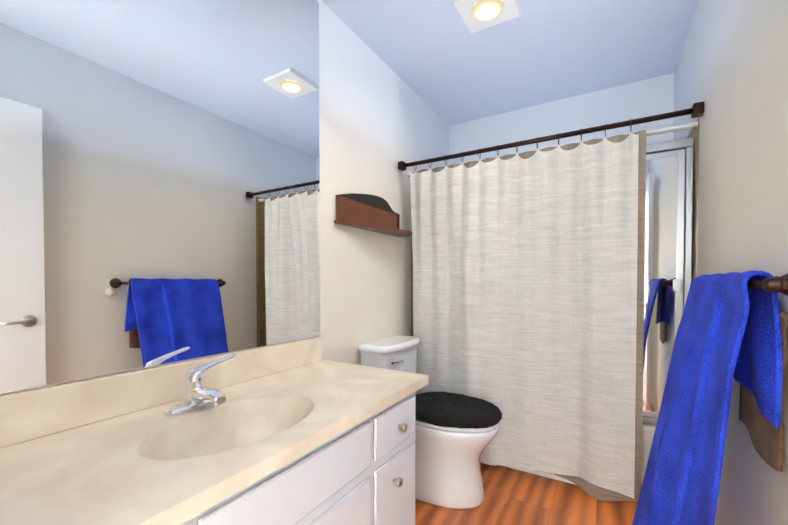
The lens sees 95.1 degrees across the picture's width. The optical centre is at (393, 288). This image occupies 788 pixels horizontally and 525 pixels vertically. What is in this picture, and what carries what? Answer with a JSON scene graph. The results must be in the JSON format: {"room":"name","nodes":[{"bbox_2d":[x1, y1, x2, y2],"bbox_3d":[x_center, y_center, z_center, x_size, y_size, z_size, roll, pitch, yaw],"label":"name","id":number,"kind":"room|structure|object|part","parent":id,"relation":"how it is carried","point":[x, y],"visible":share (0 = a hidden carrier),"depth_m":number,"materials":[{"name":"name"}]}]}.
{"room":"bathroom","nodes":[
{"label":"bathroom","id":0,"kind":"room"},
{"bbox_2d":[0,0,448,395],"bbox_3d":[-0.361,-0.146,1.815,0.120,2.440,3.290,1,1,31],"label":"wall","id":1,"kind":"structure","parent":0,"point":[379,119],"depth_m":2.01,"materials":[{"name":"paint"}]},
{"bbox_2d":[0,0,319,394],"bbox_3d":[-0.713,-0.545,1.091,0.005,1.558,1.410,1,1,31],"label":"mirror","id":2,"kind":"object","parent":1,"relation":"attached to","point":[159,185],"visible":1,"depth_m":1.08,"materials":[{"name":"clear glass"}]},
{"bbox_2d":[0,336,323,447],"bbox_3d":[-0.703,0.294,1.105,0.020,0.114,1.420,1,1,31],"label":"backsplash","id":3,"kind":"structure","parent":1,"relation":"attached to","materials":[{"name":"beige stone"}]},
{"bbox_2d":[334,193,411,236],"bbox_3d":[-0.069,-0.435,2.037,0.145,0.210,0.654,1,1,31],"label":"wood shelf","id":4,"kind":"object","parent":1,"relation":"attached to","point":[373,213],"visible":0.96,"depth_m":1.96,"materials":[{"name":"brown wood"}]},
{"bbox_2d":[321,0,696,125],"bbox_3d":[0.348,-1.389,1.372,1.770,0.060,3.290,1,1,31],"label":"ceiling","id":5,"kind":"structure","parent":0,"point":[612,44],"depth_m":2.05,"materials":[{"name":"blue paint"}]},
{"bbox_2d":[453,0,520,33],"bbox_3d":[0.450,-1.344,1.733,0.258,0.039,0.257,1,1,31],"label":"recessed light","id":6,"kind":"object","parent":5,"relation":"in","point":[478,15],"visible":0.98,"depth_m":1.74,"materials":[{"name":"white plastic"}]},
{"bbox_2d":[415,462,637,524],"bbox_3d":[0.348,1.111,1.414,1.770,0.060,3.290,1,1,31],"label":"floor","id":7,"kind":"structure","parent":0,"point":[515,497],"depth_m":1.77,"materials":[{"name":"brown wood"}]},
{"bbox_2d":[0,336,428,524],"bbox_3d":[-0.462,0.664,0.970,0.580,0.850,1.424,1,1,31],"label":"bathroom vanity","id":8,"kind":"object","parent":7,"relation":"on","point":[301,432],"visible":1,"depth_m":0.92,"materials":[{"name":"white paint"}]},
{"bbox_2d":[164,354,236,415],"bbox_3d":[-0.537,0.282,1.063,0.154,0.137,0.209,1,1,31],"label":"faucet","id":9,"kind":"object","parent":8,"relation":"on","point":[198,395],"visible":1,"depth_m":1.04,"materials":[{"name":"silver metal"}]},
{"bbox_2d":[198,421,370,524],"bbox_3d":[-0.214,0.485,0.885,0.012,0.140,0.545,1,1,31],"label":"drawer","id":10,"kind":"object","parent":8,"relation":"in","point":[288,495],"depth_m":0.86,"materials":[{"name":"white paint"}]},
{"bbox_2d":[308,476,370,524],"bbox_3d":[-0.143,0.779,1.008,0.012,0.388,0.270,1,1,31],"label":"door","id":11,"kind":"structure","parent":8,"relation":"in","point":[352,506],"depth_m":1.03,"materials":[{"name":"white paint"}]},
{"bbox_3d":[0.008,0.479,1.258,0.012,0.140,0.272,1,1,31],"label":"drawer","id":12,"kind":"part","parent":8,"relation":"part of","materials":[{"name":"white paint"}]},
{"bbox_3d":[0.008,0.774,1.263,0.012,0.388,0.272,1,1,31],"label":"door","id":13,"kind":"part","parent":8,"relation":"part of","materials":[{"name":"white paint"}]},
{"bbox_3d":[0.013,0.659,1.228,0.029,0.029,0.029,1,1,31],"label":"knob","id":14,"kind":"part","parent":8,"relation":"part of","materials":[{"name":"silver metal"}]},
{"bbox_3d":[0.030,0.484,1.255,0.029,0.029,0.029,1,1,31],"label":"knob","id":15,"kind":"part","parent":8,"relation":"part of","materials":[{"name":"silver metal"}]},
{"bbox_2d":[358,335,501,509],"bbox_3d":[0.210,0.686,1.943,0.724,0.772,0.426,1,1,31],"label":"toilet","id":16,"kind":"object","parent":7,"relation":"on","point":[455,434],"visible":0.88,"depth_m":1.77,"materials":[{"name":"white ceramic"}]},
{"bbox_3d":[-0.020,0.502,2.077,0.180,0.335,0.406,1,1,31],"label":"tank","id":17,"kind":"part","parent":16,"relation":"part of","materials":[{"name":"white ceramic"}]},
{"bbox_3d":[-0.007,0.316,2.066,0.218,0.036,0.426,1,1,31],"label":"tank lid","id":18,"kind":"part","parent":16,"relation":"part of","materials":[{"name":"white ceramic"}]},
{"bbox_3d":[0.017,0.387,1.930,0.032,0.034,0.093,1,1,31],"label":"flush lever","id":19,"kind":"part","parent":16,"relation":"part of","materials":[{"name":"silver metal"}]},
{"bbox_3d":[0.289,0.655,1.896,0.517,0.038,0.380,1,1,31],"label":"seat","id":20,"kind":"part","parent":16,"relation":"part of","materials":[{"name":"white plastic"}]},
{"bbox_3d":[0.300,0.622,1.889,0.516,0.061,0.409,1,1,31],"label":"lid","id":21,"kind":"part","parent":16,"relation":"part of","materials":[{"name":"black fabric"}]},
{"bbox_2d":[501,422,655,484],"bbox_3d":[0.943,0.870,2.410,1.524,0.390,0.717,1,1,31],"label":"bathtub","id":22,"kind":"object","parent":7,"relation":"on","point":[648,430],"visible":0.02,"depth_m":1.81,"materials":[{"name":"white ceramic"}]},
{"bbox_2d":[413,137,693,423],"bbox_3d":[0.792,-0.027,2.140,1.518,1.408,0.068,1,1,31],"label":"shower enclosure","id":23,"kind":"object","parent":22,"relation":"on","point":[668,223],"visible":0.15,"depth_m":1.79,"materials":[{"name":"silver metal"}]},
{"bbox_3d":[0.782,-0.018,2.150,1.430,1.304,0.030,1,1,31],"label":"glass","id":24,"kind":"part","parent":23,"relation":"part of","materials":[{"name":"clear glass"}]},
{"bbox_2d":[449,73,674,165],"bbox_3d":[1.159,-0.161,2.755,1.530,2.440,0.120,1,1,31],"label":"wall","id":25,"kind":"structure","parent":0,"point":[641,99],"depth_m":2.59,"materials":[{"name":"paint"}]},
{"bbox_2d":[674,0,787,524],"bbox_3d":[1.057,-0.132,0.971,0.120,2.440,3.290,1,1,31],"label":"wall","id":26,"kind":"structure","parent":0,"point":[731,71],"depth_m":1.11,"materials":[{"name":"paint"}]},
{"bbox_2d":[398,101,703,170],"bbox_3d":[0.694,-0.790,1.962,1.526,0.048,0.056,1,1,31],"label":"shower curtain rod","id":27,"kind":"object","parent":26,"relation":"attached to","point":[696,110],"visible":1,"depth_m":1.83,"materials":[{"name":"brown metal"}]},
{"bbox_2d":[410,119,645,500],"bbox_3d":[0.654,0.129,2.030,1.240,1.877,0.140,1,1,31],"label":"shower curtain","id":28,"kind":"object","parent":27,"relation":"hanging from","point":[528,287],"visible":0.88,"depth_m":1.94,"materials":[{"name":"fabric"}]},
{"bbox_2d":[407,121,697,176],"bbox_3d":[0.755,-0.768,2.066,1.526,0.032,0.032,1,1,31],"label":"shower curtain rod","id":29,"kind":"object","parent":26,"relation":"attached to","point":[691,125],"visible":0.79,"depth_m":1.72,"materials":[{"name":"white metal"}]},
{"bbox_2d":[747,273,787,295],"bbox_3d":[0.998,-0.013,1.058,0.066,0.066,0.781,1,1,31],"label":"towel rail","id":30,"kind":"object","parent":26,"relation":"attached to","point":[776,284],"visible":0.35,"depth_m":0.75,"materials":[{"name":"brown metal"}]},
{"bbox_2d":[632,270,782,524],"bbox_3d":[0.904,0.490,1.123,0.245,1.073,0.646,1,1,31],"label":"hanging towel","id":31,"kind":"object","parent":30,"relation":"hanging from","point":[729,329],"visible":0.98,"depth_m":1.00,"materials":[{"name":"blue fabric"}]},
{"bbox_2d":[739,311,786,471],"bbox_3d":[0.947,0.229,0.933,0.011,0.400,0.300,1,1,31],"label":"hanging towel","id":32,"kind":"object","parent":30,"relation":"hanging from","point":[766,435],"visible":0.23,"depth_m":0.89,"materials":[{"name":"brown fabric"}]}
]}

